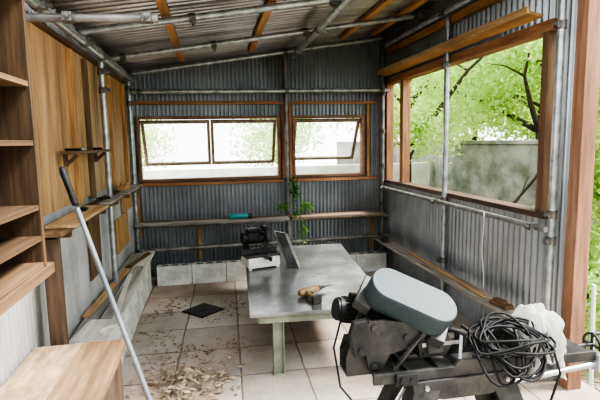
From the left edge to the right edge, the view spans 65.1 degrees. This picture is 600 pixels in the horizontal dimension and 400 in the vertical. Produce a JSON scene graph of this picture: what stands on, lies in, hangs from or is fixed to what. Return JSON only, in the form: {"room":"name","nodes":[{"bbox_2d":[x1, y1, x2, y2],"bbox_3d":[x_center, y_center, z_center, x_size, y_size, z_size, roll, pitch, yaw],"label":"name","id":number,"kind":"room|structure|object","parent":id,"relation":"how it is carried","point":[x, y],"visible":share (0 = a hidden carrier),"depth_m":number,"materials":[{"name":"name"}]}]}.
{"room":"woodworking shop","nodes":[
{"label":"woodworking shop","id":0,"kind":"room"},
{"bbox_2d":[0,3,135,387],"bbox_3d":[-1.531,0.011,3.178,0.026,2.440,4.758,-2,7,-10],"label":"wall","id":1,"kind":"structure","parent":0,"point":[24,327],"depth_m":2.98,"materials":[{"name":"paint"}]},
{"bbox_2d":[0,0,54,315],"bbox_3d":[-1.004,-0.170,1.271,0.320,0.995,0.830,-2,7,-10],"label":"shelving unit","id":2,"kind":"object","parent":1,"relation":"attached to","point":[24,265],"visible":1,"depth_m":1.60,"materials":[{"name":"brown wood"}]},
{"bbox_2d":[0,72,27,86],"bbox_3d":[-1.005,-0.347,1.228,0.296,0.018,0.706,-2,7,-10],"label":"shelf","id":3,"kind":"object","parent":2,"relation":"attached to","point":[6,80],"depth_m":1.52,"materials":[{"name":"brown wood"}]},
{"bbox_2d":[0,140,32,145],"bbox_3d":[-1.002,-0.149,1.253,0.296,0.018,0.706,-2,7,-10],"label":"shelf","id":4,"kind":"object","parent":2,"relation":"attached to","point":[2,142],"depth_m":1.48,"materials":[{"name":"brown wood"}]},
{"bbox_2d":[0,205,38,224],"bbox_3d":[-0.998,0.074,1.281,0.296,0.018,0.706,-2,7,-10],"label":"shelf","id":5,"kind":"object","parent":2,"relation":"attached to","point":[8,213],"depth_m":1.53,"materials":[{"name":"brown wood"}]},
{"bbox_2d":[0,236,41,263],"bbox_3d":[-0.996,0.183,1.295,0.296,0.018,0.706,-2,7,-10],"label":"shelf","id":6,"kind":"object","parent":2,"relation":"attached to","point":[10,246],"depth_m":1.54,"materials":[{"name":"brown wood"}]},
{"bbox_2d":[0,262,43,298],"bbox_3d":[-0.994,0.278,1.307,0.296,0.018,0.706,-2,7,-10],"label":"shelf","id":7,"kind":"object","parent":2,"relation":"attached to","point":[15,277],"depth_m":1.53,"materials":[{"name":"brown wood"}]},
{"bbox_2d":[26,22,75,215],"bbox_3d":[-1.438,-0.443,2.688,0.012,1.020,0.880,-2,7,-10],"label":"board","id":8,"kind":"object","parent":1,"relation":"attached to","point":[47,57],"visible":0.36,"depth_m":2.70,"materials":[{"name":"brown wood"}]},
{"bbox_2d":[65,48,83,204],"bbox_3d":[-1.495,-0.476,3.119,0.033,1.020,0.050,-2,7,-10],"label":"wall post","id":9,"kind":"object","parent":8,"relation":"attached to","point":[68,52],"visible":0.86,"depth_m":3.10,"materials":[{"name":"orange wood"}]},
{"bbox_2d":[30,22,97,66],"bbox_3d":[-1.520,-1.030,3.183,0.063,0.020,1.470,-2,7,-10],"label":"plate","id":10,"kind":"object","parent":1,"relation":"attached to","point":[42,26],"depth_m":2.93,"materials":[{"name":"brown wood"}]},
{"bbox_2d":[66,47,104,197],"bbox_3d":[-1.600,-0.547,3.541,0.012,1.020,0.850,-2,7,-10],"label":"board","id":11,"kind":"object","parent":1,"relation":"attached to","point":[92,69],"visible":0.6,"depth_m":3.62,"materials":[{"name":"beige wood"}]},
{"bbox_2d":[81,58,96,198],"bbox_3d":[-1.563,-0.520,3.480,0.033,1.020,0.050,-2,7,-10],"label":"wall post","id":12,"kind":"object","parent":11,"relation":"attached to","point":[84,70],"visible":1,"depth_m":3.46,"materials":[{"name":"brown wood"}]},
{"bbox_2d":[60,149,110,166],"bbox_3d":[-1.424,-0.291,3.180,0.105,0.095,0.900,-2,7,-10],"label":"shelf","id":13,"kind":"object","parent":12,"relation":"attached to","point":[66,162],"visible":0.99,"depth_m":2.80,"materials":[{"name":"brown wood"}]},
{"bbox_2d":[26,11,158,23],"bbox_3d":[-1.005,-0.822,2.107,0.707,0.056,0.092,-2,7,-9],"label":"pipe","id":14,"kind":"object","parent":1,"relation":"attached to","point":[67,17],"visible":0.71,"depth_m":2.12,"materials":[{"name":"metal"}]},
{"bbox_2d":[44,184,141,237],"bbox_3d":[-1.503,0.031,3.640,0.160,0.065,2.750,-2,7,-10],"label":"wall shelf","id":15,"kind":"object","parent":1,"relation":"attached to","point":[65,232],"visible":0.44,"depth_m":2.51,"materials":[{"name":"brown wood"}]},
{"bbox_2d":[44,205,108,228],"bbox_3d":[-1.298,0.090,2.789,0.150,0.018,0.800,-2,7,-10],"label":"board","id":16,"kind":"object","parent":15,"relation":"on","point":[70,220],"visible":0.87,"depth_m":2.62,"materials":[{"name":"beige wood"}]},
{"bbox_2d":[117,185,141,194],"bbox_3d":[-1.569,-0.099,4.355,0.100,0.013,0.800,-2,7,-10],"label":"board","id":17,"kind":"object","parent":15,"relation":"on","point":[132,188],"visible":0.96,"depth_m":4.18,"materials":[{"name":"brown wood"}]},
{"bbox_2d":[86,214,102,280],"bbox_3d":[-1.577,0.330,3.612,0.012,0.500,0.350,-2,7,-10],"label":"board","id":18,"kind":"object","parent":1,"relation":"attached to","point":[93,225],"visible":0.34,"depth_m":3.59,"materials":[{"name":"brown wood"}]},
{"bbox_2d":[97,67,119,188],"bbox_3d":[-1.742,-0.639,4.292,0.012,1.020,0.670,-2,7,-10],"label":"board","id":19,"kind":"object","parent":1,"relation":"attached to","point":[112,78],"visible":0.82,"depth_m":4.50,"materials":[{"name":"brown wood"}]},
{"bbox_2d":[106,75,117,187],"bbox_3d":[-1.716,-0.619,4.289,0.033,1.020,0.050,-2,7,-10],"label":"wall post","id":20,"kind":"object","parent":19,"relation":"attached to","point":[108,77],"visible":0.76,"depth_m":4.27,"materials":[{"name":"orange wood"}]},
{"bbox_2d":[115,211,128,254],"bbox_3d":[-1.782,0.320,4.725,0.012,0.330,0.600,-2,7,-10],"label":"board","id":21,"kind":"object","parent":1,"relation":"attached to","point":[121,224],"visible":1,"depth_m":4.66,"materials":[{"name":"orange wood"}]},
{"bbox_2d":[114,78,131,213],"bbox_3d":[-1.855,-0.555,4.927,0.012,1.340,0.570,-2,7,-10],"label":"board","id":22,"kind":"object","parent":1,"relation":"attached to","point":[126,203],"visible":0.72,"depth_m":4.79,"materials":[{"name":"orange wood"}]},
{"bbox_2d":[120,84,129,181],"bbox_3d":[-1.845,-0.703,4.972,0.033,1.020,0.050,-2,7,-10],"label":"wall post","id":23,"kind":"object","parent":22,"relation":"attached to","point":[121,85],"visible":1,"depth_m":4.95,"materials":[{"name":"orange wood"}]},
{"bbox_2d":[133,214,388,228],"bbox_3d":[-0.384,0.252,5.573,3.040,0.050,0.095,-2,7,-10],"label":"pipe","id":24,"kind":"object","parent":1,"relation":"attached to","point":[384,215],"visible":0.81,"depth_m":5.55,"materials":[{"name":"metal"}]},
{"bbox_2d":[136,216,288,226],"bbox_3d":[-0.973,0.245,5.371,1.710,0.030,0.100,-2,7,-10],"label":"plank","id":25,"kind":"object","parent":24,"relation":"on","point":[151,224],"visible":1,"depth_m":5.33,"materials":[{"name":"grey wood"}]},
{"bbox_2d":[229,213,255,218],"bbox_3d":[-0.667,0.181,5.442,0.305,0.065,0.109,-3,7,-13],"label":"grinder","id":26,"kind":"object","parent":25,"relation":"on","point":[243,215],"visible":1,"depth_m":5.41,"materials":[{"name":"teal plastic"}]},
{"bbox_2d":[140,211,377,222],"bbox_3d":[-0.427,0.211,5.603,2.830,0.028,0.120,-2,7,-10],"label":"plank","id":27,"kind":"object","parent":24,"relation":"on","point":[289,216],"visible":0.33,"depth_m":5.59,"materials":[{"name":"brown wood"}]},
{"bbox_2d":[291,212,383,219],"bbox_3d":[0.458,0.187,5.629,1.120,0.032,0.110,-2,7,-10],"label":"plank","id":28,"kind":"object","parent":24,"relation":"on","point":[340,215],"visible":1,"depth_m":5.59,"materials":[{"name":"brown wood"}]},
{"bbox_2d":[46,0,440,70],"bbox_3d":[-0.068,-1.599,3.945,3.680,0.606,3.904,-2,7,-10],"label":"ceiling","id":29,"kind":"structure","parent":0,"point":[224,28],"depth_m":4.17,"materials":[{"name":"metal"}]},
{"bbox_2d":[155,0,183,61],"bbox_3d":[-1.010,-1.344,3.643,0.060,0.040,3.000,-2,7,-10],"label":"rafter","id":30,"kind":"object","parent":29,"relation":"attached to","point":[162,6],"visible":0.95,"depth_m":3.62,"materials":[{"name":"brown wood"}]},
{"bbox_2d":[248,0,276,51],"bbox_3d":[-0.275,-1.486,3.764,0.060,0.040,3.000,-2,7,-10],"label":"rafter","id":31,"kind":"object","parent":29,"relation":"attached to","point":[264,17],"visible":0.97,"depth_m":4.04,"materials":[{"name":"brown wood"}]},
{"bbox_2d":[339,0,394,39],"bbox_3d":[0.755,-1.684,3.934,0.060,0.040,3.000,-2,7,-10],"label":"rafter","id":32,"kind":"object","parent":29,"relation":"attached to","point":[380,6],"visible":1,"depth_m":4.38,"materials":[{"name":"brown wood"}]},
{"bbox_2d":[371,0,428,34],"bbox_3d":[1.127,-1.755,3.996,0.060,0.040,3.000,-2,7,-10],"label":"rafter","id":33,"kind":"object","parent":29,"relation":"attached to","point":[417,3],"visible":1,"depth_m":4.54,"materials":[{"name":"brown wood"}]},
{"bbox_2d":[126,35,385,276],"bbox_3d":[-0.434,-0.568,5.753,3.132,2.910,0.026,-2,7,-10],"label":"wall","id":34,"kind":"structure","parent":0,"point":[354,65],"depth_m":5.75,"materials":[{"name":"metal"}]},
{"bbox_2d":[132,101,281,104],"bbox_3d":[-1.083,-1.143,5.525,1.760,0.040,0.035,-2,7,-10],"label":"batten","id":35,"kind":"object","parent":34,"relation":"attached to","point":[133,102],"visible":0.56,"depth_m":5.50,"materials":[{"name":"brown wood"}]},
{"bbox_2d":[136,116,280,182],"bbox_3d":[-1.089,-0.632,5.752,1.670,0.760,0.356,-2,7,-10],"label":"window","id":36,"kind":"structure","parent":34,"relation":"in","point":[140,121],"depth_m":5.66,"materials":[{"name":"brown wood"}]},
{"bbox_2d":[137,179,283,186],"bbox_3d":[-1.067,-0.205,5.643,1.760,0.040,0.035,-2,7,-10],"label":"batten","id":37,"kind":"object","parent":34,"relation":"attached to","point":[262,180],"visible":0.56,"depth_m":5.63,"materials":[{"name":"brown wood"}]},
{"bbox_2d":[281,105,285,178],"bbox_3d":[-0.206,-0.710,5.745,0.036,0.895,0.034,-2,7,-10],"label":"stud","id":38,"kind":"object","parent":34,"relation":"attached to","point":[282,106],"visible":0.99,"depth_m":5.73,"materials":[{"name":"brown wood"}]},
{"bbox_2d":[288,105,292,177],"bbox_3d":[-0.117,-0.713,5.761,0.036,0.895,0.034,-2,7,-10],"label":"stud","id":39,"kind":"object","parent":34,"relation":"attached to","point":[289,106],"visible":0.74,"depth_m":5.74,"materials":[{"name":"brown wood"}]},
{"bbox_2d":[292,115,364,177],"bbox_3d":[0.327,-0.692,6.035,0.920,0.760,0.401,-2,7,-10],"label":"window","id":40,"kind":"structure","parent":34,"relation":"in","point":[359,119],"depth_m":5.89,"materials":[{"name":"brown wood"}]},
{"bbox_2d":[290,101,377,103],"bbox_3d":[0.425,-1.204,5.803,1.110,0.040,0.035,-2,7,-10],"label":"batten","id":41,"kind":"object","parent":34,"relation":"attached to","point":[291,102],"visible":1,"depth_m":5.78,"materials":[{"name":"brown wood"}]},
{"bbox_2d":[291,176,376,181],"bbox_3d":[0.442,-0.267,5.920,1.110,0.040,0.035,-2,7,-10],"label":"batten","id":42,"kind":"object","parent":34,"relation":"attached to","point":[355,177],"visible":1,"depth_m":5.90,"materials":[{"name":"brown wood"}]},
{"bbox_2d":[366,104,368,175],"bbox_3d":[0.856,-0.753,5.940,0.036,0.895,0.034,-2,7,-10],"label":"stud","id":43,"kind":"object","parent":34,"relation":"attached to","point":[367,105],"visible":1,"depth_m":5.92,"materials":[{"name":"brown wood"}]},
{"bbox_2d":[122,262,599,399],"bbox_3d":[0.268,1.342,2.603,3.320,0.120,7.060,-2,7,-10],"label":"floor","id":44,"kind":"structure","parent":0,"point":[310,366],"depth_m":3.60,"materials":[{"name":"tile"}]},
{"bbox_2d":[45,237,68,345],"bbox_3d":[-1.264,0.755,2.472,0.070,1.130,0.070,-2,7,-10],"label":"post","id":45,"kind":"object","parent":44,"relation":"on","point":[54,284],"visible":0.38,"depth_m":2.41,"materials":[{"name":"brown wood"}]},
{"bbox_2d":[0,339,125,399],"bbox_3d":[-0.985,1.107,1.779,0.440,0.595,1.370,-2,7,-10],"label":"wooden table","id":46,"kind":"object","parent":44,"relation":"on","point":[88,370],"visible":0.94,"depth_m":2.11,"materials":[{"name":"brown wood"}]},
{"bbox_2d":[59,166,152,399],"bbox_3d":[-0.600,0.637,1.752,0.563,1.526,0.025,1,7,15],"label":"pole","id":47,"kind":"object","parent":44,"relation":"on","point":[63,173],"visible":1,"depth_m":1.73,"materials":[{"name":"grey metal"}]},
{"bbox_2d":[126,308,135,340],"bbox_3d":[-1.445,1.053,3.873,0.115,0.197,0.380,-2,7,-10],"label":"concrete block","id":48,"kind":"object","parent":44,"relation":"on","point":[131,324],"visible":0.35,"depth_m":3.88,"materials":[{"name":"concrete"}]},
{"bbox_2d":[125,295,133,323],"bbox_3d":[-1.452,0.855,3.848,0.115,0.197,0.380,-2,7,-10],"label":"concrete block","id":49,"kind":"object","parent":48,"relation":"on","point":[130,307],"visible":0.26,"depth_m":3.82,"materials":[{"name":"concrete"}]},
{"bbox_2d":[125,79,140,252],"bbox_3d":[-1.886,-0.223,5.334,0.061,2.380,0.105,-2,7,-10],"label":"pipe","id":50,"kind":"object","parent":44,"relation":"on","point":[128,85],"visible":0.64,"depth_m":5.31,"materials":[{"name":"metal"}]},
{"bbox_2d":[134,295,141,325],"bbox_3d":[-1.525,1.007,4.253,0.115,0.197,0.380,-2,7,-10],"label":"concrete block","id":51,"kind":"object","parent":44,"relation":"on","point":[138,312],"visible":0.26,"depth_m":4.27,"materials":[{"name":"concrete"}]},
{"bbox_2d":[127,297,189,397],"bbox_3d":[-1.185,1.129,3.951,0.550,0.012,2.041,-2,7,-10],"label":"dry leaves","id":52,"kind":"object","parent":44,"relation":"on","point":[158,331],"visible":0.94,"depth_m":3.78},
{"bbox_2d":[156,263,192,285],"bbox_3d":[-1.433,0.851,5.383,0.382,0.220,0.110,-2,7,-10],"label":"concrete block","id":53,"kind":"object","parent":44,"relation":"on","point":[181,273],"visible":1,"depth_m":5.33,"materials":[{"name":"concrete"}]},
{"bbox_2d":[124,350,252,399],"bbox_3d":[-0.742,1.193,3.116,0.887,0.076,1.007,-2,7,-10],"label":"chips","id":54,"kind":"object","parent":44,"relation":"on","point":[187,369],"visible":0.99,"depth_m":3.13,"materials":[{"name":"wood"}]},
{"bbox_2d":[155,294,250,399],"bbox_3d":[-0.794,1.119,3.971,0.897,0.013,2.193,-2,7,-10],"label":"dry leaves","id":55,"kind":"object","parent":44,"relation":"on","point":[235,309],"visible":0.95,"depth_m":3.73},
{"bbox_2d":[182,303,223,317],"bbox_3d":[-0.928,1.054,4.504,0.280,0.015,0.280,4,9,36],"label":"floor plate","id":56,"kind":"object","parent":44,"relation":"on","point":[202,310],"visible":1,"depth_m":4.48,"materials":[{"name":"black paint"}]},
{"bbox_2d":[192,261,226,283],"bbox_3d":[-1.050,0.836,5.454,0.382,0.220,0.110,-2,7,-10],"label":"concrete block","id":57,"kind":"object","parent":44,"relation":"on","point":[213,271],"visible":1,"depth_m":5.40,"materials":[{"name":"concrete"}]},
{"bbox_2d":[226,260,246,280],"bbox_3d":[-0.667,0.820,5.525,0.382,0.220,0.110,-2,7,-10],"label":"concrete block","id":58,"kind":"object","parent":44,"relation":"on","point":[236,271],"visible":0.56,"depth_m":5.46,"materials":[{"name":"concrete"}]},
{"bbox_2d":[283,55,290,238],"bbox_3d":[-0.151,-0.441,5.702,0.061,2.660,0.105,-2,7,-10],"label":"pipe","id":59,"kind":"object","parent":44,"relation":"on","point":[285,96],"visible":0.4,"depth_m":5.67,"materials":[{"name":"metal"}]},
{"bbox_2d":[276,173,315,243],"bbox_3d":[-0.015,0.100,5.628,0.420,0.833,0.368,4,9,35],"label":"creeper","id":60,"kind":"object","parent":59,"relation":"attached to","point":[294,188],"visible":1,"depth_m":5.66,"materials":[{"name":"green plant"}]},
{"bbox_2d":[245,243,365,375],"bbox_3d":[0.062,0.851,4.175,1.061,0.470,1.993,-2,7,-8],"label":"work table","id":61,"kind":"object","parent":44,"relation":"on","point":[273,297],"visible":0.63,"depth_m":3.68,"materials":[{"name":"metal"}]},
{"bbox_2d":[240,225,280,270],"bbox_3d":[-0.359,0.423,4.250,0.362,0.375,0.366,-2,7,-10],"label":"saw","id":62,"kind":"object","parent":61,"relation":"on","point":[265,256],"visible":1,"depth_m":4.21,"materials":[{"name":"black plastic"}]},
{"bbox_2d":[273,231,300,267],"bbox_3d":[-0.117,0.443,4.216,0.169,0.338,0.180,-7,9,-39],"label":"channel","id":63,"kind":"object","parent":61,"relation":"on","point":[283,240],"visible":1,"depth_m":4.21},
{"bbox_2d":[297,284,331,304],"bbox_3d":[0.165,0.673,3.430,0.330,0.061,0.238,-6,9,-33],"label":"cordless drill","id":64,"kind":"object","parent":61,"relation":"on","point":[309,291],"visible":1,"depth_m":3.40,"materials":[{"name":"brown plastic"}]},
{"bbox_2d":[354,251,385,271],"bbox_3d":[0.866,0.758,5.807,0.382,0.220,0.110,-2,7,-10],"label":"concrete block","id":65,"kind":"object","parent":44,"relation":"on","point":[373,260],"visible":0.91,"depth_m":5.75,"materials":[{"name":"concrete"}]},
{"bbox_2d":[380,40,385,250],"bbox_3d":[1.041,-0.575,5.885,0.061,2.840,0.105,-2,7,-10],"label":"pipe","id":66,"kind":"object","parent":44,"relation":"on","point":[383,52],"visible":0.76,"depth_m":5.87,"materials":[{"name":"metal"}]},
{"bbox_2d":[130,87,389,94],"bbox_3d":[-0.387,-1.266,5.444,3.010,0.089,0.115,-2,7,-10],"label":"pipe","id":67,"kind":"object","parent":66,"relation":"attached to","point":[381,89],"visible":1,"depth_m":5.42,"materials":[{"name":"metal"}]},
{"bbox_2d":[140,233,388,252],"bbox_3d":[-0.353,0.519,5.658,3.010,0.084,0.115,-2,7,-10],"label":"pipe","id":68,"kind":"object","parent":66,"relation":"attached to","point":[166,249],"visible":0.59,"depth_m":5.63,"materials":[{"name":"metal"}]},
{"bbox_3d":[1.237,0.660,4.532,0.105,0.061,2.730,-2,7,-10],"label":"pipe","id":69,"kind":"object","parent":68,"relation":"attached to","visible":0},
{"bbox_2d":[372,237,515,316],"bbox_3d":[1.218,0.627,4.525,0.160,0.016,2.670,-2,7,-10],"label":"plank","id":70,"kind":"object","parent":69,"relation":"on","point":[485,301],"visible":0.46,"depth_m":3.97,"materials":[{"name":"brown wood"}]},
{"bbox_2d":[387,244,435,269],"bbox_3d":[1.117,0.573,4.842,0.035,0.012,1.100,-2,7,-11],"label":"batten","id":71,"kind":"object","parent":70,"relation":"on","point":[389,245],"visible":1,"depth_m":4.74,"materials":[{"name":"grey wood"}]},
{"bbox_2d":[407,251,487,297],"bbox_3d":[1.276,0.641,4.266,0.040,0.014,1.500,-2,7,-9],"label":"batten","id":72,"kind":"object","parent":70,"relation":"on","point":[450,276],"visible":1,"depth_m":4.05,"materials":[{"name":"beige wood"}]},
{"bbox_2d":[489,297,513,310],"bbox_3d":[1.437,0.735,3.360,0.070,0.050,0.170,-3,8,-18],"label":"scrap timber","id":73,"kind":"object","parent":70,"relation":"on","point":[501,303],"visible":1,"depth_m":3.32,"materials":[{"name":"brown wood"}]},
{"bbox_2d":[435,13,450,291],"bbox_3d":[1.315,-0.324,4.329,0.104,2.720,0.062,-2,7,-10],"label":"pipe","id":74,"kind":"object","parent":44,"relation":"on","point":[446,64],"visible":0.77,"depth_m":4.29,"materials":[{"name":"metal"}]},
{"bbox_2d":[380,186,547,231],"bbox_3d":[1.258,0.013,4.380,0.090,0.045,2.920,-2,7,-10],"label":"pipe","id":75,"kind":"object","parent":74,"relation":"attached to","point":[527,225],"visible":1,"depth_m":3.68,"materials":[{"name":"metal"}]},
{"bbox_2d":[331,268,599,399],"bbox_3d":[0.859,0.800,2.106,1.458,1.063,0.534,-2,7,-10],"label":"saw","id":76,"kind":"object","parent":44,"relation":"on","point":[397,334],"depth_m":1.94,"materials":[{"name":"metal"}]},
{"bbox_2d":[508,303,566,384],"bbox_3d":[1.048,0.624,2.100,0.191,0.334,0.244,-2,7,-10],"label":"plastic bag","id":77,"kind":"object","parent":76,"relation":"on","point":[543,320],"visible":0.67,"depth_m":2.02,"materials":[{"name":"plastic"}]},
{"bbox_2d":[541,0,567,379],"bbox_3d":[1.583,-0.217,2.957,0.104,2.840,0.064,-2,7,-10],"label":"pipe","id":78,"kind":"object","parent":44,"relation":"on","point":[560,25],"visible":0.97,"depth_m":2.94,"materials":[{"name":"metal"}]},
{"bbox_2d":[380,0,472,48],"bbox_3d":[1.246,-1.630,4.100,0.101,0.071,3.030,-2,7,-10],"label":"pipe","id":79,"kind":"object","parent":78,"relation":"attached to","point":[446,11],"visible":1,"depth_m":4.36,"materials":[{"name":"metal"}]},
{"bbox_2d":[558,0,599,390],"bbox_3d":[1.710,-0.217,2.854,0.100,2.860,0.090,-2,7,-10],"label":"post","id":80,"kind":"object","parent":44,"relation":"on","point":[587,47],"visible":0.84,"depth_m":2.83,"materials":[{"name":"brown wood"}]},
{"bbox_3d":[-1.305,1.146,3.112,0.115,0.197,0.380,-2,7,-10],"label":"concrete block","id":81,"kind":"object","parent":44,"relation":"on","visible":0},
{"bbox_3d":[-1.311,0.949,3.087,0.115,0.197,0.380,-2,7,-10],"label":"concrete block","id":82,"kind":"object","parent":81,"relation":"on","visible":0},
{"bbox_2d":[69,253,140,343],"bbox_3d":[-1.557,0.732,3.921,0.100,0.025,2.450,-2,7,-10],"label":"plank","id":83,"kind":"object","parent":82,"relation":"on","point":[100,310],"visible":0.47,"depth_m":3.54,"materials":[{"name":"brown wood"}]},
{"bbox_2d":[82,269,129,317],"bbox_3d":[-1.539,0.723,3.795,0.050,0.020,1.202,-2,7,-7],"label":"board","id":84,"kind":"object","parent":83,"relation":"on","point":[103,296],"visible":0.94,"depth_m":3.54,"materials":[{"name":"beige wood"}]},
{"bbox_2d":[97,62,118,283],"bbox_3d":[-1.552,-0.193,3.856,0.105,1.824,0.062,1,7,15],"label":"pipe","id":85,"kind":"object","parent":83,"relation":"on","point":[103,90],"visible":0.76,"depth_m":3.83,"materials":[{"name":"metal"}]},
{"bbox_2d":[24,0,136,81],"bbox_3d":[-1.477,-1.093,3.370,0.105,0.061,3.580,-2,7,-10],"label":"pipe","id":86,"kind":"object","parent":85,"relation":"attached to","point":[41,6],"visible":1,"depth_m":3.02,"materials":[{"name":"metal"}]},
{"bbox_2d":[75,0,352,35],"bbox_3d":[-0.004,-1.404,3.360,3.028,0.518,0.069,-2,7,-10],"label":"pipe","id":87,"kind":"object","parent":86,"relation":"attached to","point":[192,18],"visible":0.92,"depth_m":3.24,"materials":[{"name":"metal"}]},
{"bbox_2d":[126,35,391,75],"bbox_3d":[-0.407,-1.657,5.357,3.077,0.518,0.105,-2,7,-10],"label":"pipe","id":88,"kind":"object","parent":86,"relation":"attached to","point":[383,37],"visible":0.84,"depth_m":5.34,"materials":[{"name":"metal"}]},
{"bbox_2d":[109,11,433,64],"bbox_3d":[-0.188,-1.509,4.338,3.028,0.546,0.069,-2,7,-10],"label":"pipe","id":89,"kind":"object","parent":86,"relation":"attached to","point":[122,57],"visible":0.92,"depth_m":4.29,"materials":[{"name":"metal"}]},
{"bbox_2d":[290,0,351,58],"bbox_3d":[0.214,-1.464,3.926,0.114,0.081,3.030,-2,7,-10],"label":"pipe","id":90,"kind":"object","parent":89,"relation":"attached to","point":[319,28],"visible":1,"depth_m":3.98,"materials":[{"name":"metal"}]},
{"bbox_2d":[100,251,154,335],"bbox_3d":[-1.437,0.726,3.958,0.130,0.025,2.520,-2,7,-10],"label":"plank","id":91,"kind":"object","parent":82,"relation":"on","point":[145,262],"visible":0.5,"depth_m":3.88,"materials":[{"name":"grey wood"}]},
{"bbox_2d":[69,318,125,343],"bbox_3d":[-1.270,0.823,2.966,0.230,0.018,0.340,-1,7,-4],"label":"board","id":92,"kind":"object","parent":91,"relation":"on","point":[91,331],"visible":0.92,"depth_m":2.93,"materials":[{"name":"grey wood"}]},
{"bbox_2d":[102,266,143,318],"bbox_3d":[-1.421,0.718,3.842,0.070,0.014,1.350,-2,7,-10],"label":"board","id":93,"kind":"object","parent":91,"relation":"on","point":[108,314],"visible":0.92,"depth_m":3.75,"materials":[{"name":"grey wood"}]},
{"bbox_2d":[113,274,131,313],"bbox_3d":[-1.393,0.721,3.720,0.040,0.008,1.002,-3,7,-14],"label":"board","id":94,"kind":"object","parent":93,"relation":"on","point":[128,278],"visible":0.76,"depth_m":3.68,"materials":[{"name":"grey wood"}]},
{"bbox_2d":[385,0,577,377],"bbox_3d":[1.398,-0.439,4.473,0.034,2.910,3.201,-2,7,-10],"label":"wall","id":95,"kind":"structure","parent":0,"point":[514,256],"depth_m":3.89,"materials":[{"name":"metal"}]},
{"bbox_2d":[387,0,500,54],"bbox_3d":[1.337,-1.630,4.328,0.042,0.070,2.820,-2,7,-10],"label":"rail","id":96,"kind":"object","parent":95,"relation":"attached to","point":[479,5],"visible":0.88,"depth_m":4.36,"materials":[{"name":"brown wood"}]},
{"bbox_2d":[377,6,543,75],"bbox_3d":[1.251,-1.372,4.363,0.125,0.066,2.780,-2,7,-10],"label":"shelf","id":97,"kind":"object","parent":95,"relation":"attached to","point":[522,16],"visible":1,"depth_m":3.72,"materials":[{"name":"orange wood"}]},
{"bbox_2d":[384,18,556,218],"bbox_3d":[1.384,-0.689,4.493,0.140,1.280,2.980,-2,7,-10],"label":"window","id":98,"kind":"structure","parent":95,"relation":"in","point":[544,30],"depth_m":3.61,"materials":[{"name":"brown wood"}]},
{"bbox_2d":[581,289,599,391],"bbox_3d":[-0.093,0.974,6.251,30.000,0.035,28.000,-2,7,-10],"label":"ground","id":99,"kind":"structure","parent":0,"point":[585,372],"depth_m":3.42,"materials":[{"name":"beige soil"}]},
{"bbox_2d":[140,124,177,169],"bbox_3d":[-4.533,-1.682,11.747,2.828,4.033,3.105,-2,7,-10],"label":"tree","id":100,"kind":"object","parent":99,"relation":"on","point":[149,136],"visible":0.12,"depth_m":11.71,"materials":[{"name":"green plant"}]},
{"bbox_2d":[230,118,330,167],"bbox_3d":[-0.457,-1.703,12.375,2.839,3.791,2.962,-2,7,-10],"label":"tree","id":101,"kind":"object","parent":99,"relation":"on","point":[266,138],"visible":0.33,"depth_m":11.90,"materials":[{"name":"green plant"}]},
{"bbox_2d":[143,162,429,185],"bbox_3d":[-2.462,0.090,8.422,10.200,1.270,0.120,-2,7,-10],"label":"wall","id":102,"kind":"structure","parent":99,"relation":"on","point":[420,170],"depth_m":8.64,"materials":[{"name":"paint"}]},
{"bbox_2d":[329,52,498,182],"bbox_3d":[1.929,-1.344,7.405,2.681,4.224,3.047,-2,7,-10],"label":"tree","id":103,"kind":"object","parent":99,"relation":"on","point":[425,86],"visible":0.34,"depth_m":7.40,"materials":[{"name":"green plant"}]},
{"bbox_2d":[336,140,599,284],"bbox_3d":[2.733,-0.309,9.191,0.180,1.690,15.000,-2,7,-10],"label":"wall","id":104,"kind":"structure","parent":99,"relation":"on","point":[494,169],"depth_m":7.48,"materials":[{"name":"concrete"}]},
{"bbox_2d":[397,54,540,139],"bbox_3d":[4.194,-2.174,11.096,3.630,4.877,3.401,-2,7,-10],"label":"tree","id":105,"kind":"object","parent":99,"relation":"on","point":[519,129],"visible":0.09,"depth_m":10.64,"materials":[{"name":"green plant"}]},
{"bbox_2d":[436,38,542,139],"bbox_3d":[3.837,-1.752,8.137,3.858,4.792,4.331,-2,7,-10],"label":"tree","id":106,"kind":"object","parent":99,"relation":"on","point":[501,99],"visible":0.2,"depth_m":8.13,"materials":[{"name":"green plant"}]},
{"bbox_2d":[481,39,542,71],"bbox_3d":[4.744,-1.380,5.652,3.004,4.628,4.382,-5,8,-27],"label":"tree","id":107,"kind":"object","parent":99,"relation":"on","point":[521,49],"visible":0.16,"depth_m":6.49,"materials":[{"name":"green plant"}]},
{"bbox_2d":[512,173,536,202],"bbox_3d":[2.861,0.066,6.319,0.152,1.656,1.055,-7,9,-39],"label":"branch","id":108,"kind":"object","parent":99,"relation":"on","point":[524,190],"visible":0.39,"depth_m":6.17,"materials":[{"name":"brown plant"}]},
{"bbox_2d":[492,65,599,139],"bbox_3d":[7.814,-2.654,12.713,5.040,5.302,5.486,-2,7,-10],"label":"tree","id":109,"kind":"object","parent":99,"relation":"on","point":[532,136],"visible":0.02,"depth_m":12.66,"materials":[{"name":"green plant"}]},
{"bbox_2d":[588,284,595,386],"bbox_3d":[1.965,0.932,3.160,0.027,0.746,0.050,-6,9,-37],"label":"stake","id":110,"kind":"object","parent":99,"relation":"on","point":[593,286],"visible":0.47,"depth_m":3.14,"materials":[{"name":"white plastic"}]},
{"bbox_2d":[584,259,599,350],"bbox_3d":[2.548,0.841,3.354,0.691,0.866,1.243,-5,8,-26],"label":"shrub","id":111,"kind":"object","parent":99,"relation":"on","point":[590,275],"visible":0.38,"depth_m":3.64,"materials":[{"name":"green plant"}]},
{"label":"outside","id":112,"kind":"structure","parent":0,"visible":0},
{"bbox_2d":[588,80,599,274],"bbox_3d":[2.178,-0.529,3.164,0.580,2.190,0.328,-2,7,-10],"label":"ivy","id":113,"kind":"object","parent":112,"point":[595,212],"visible":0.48,"depth_m":3.20,"materials":[{"name":"green plant"}]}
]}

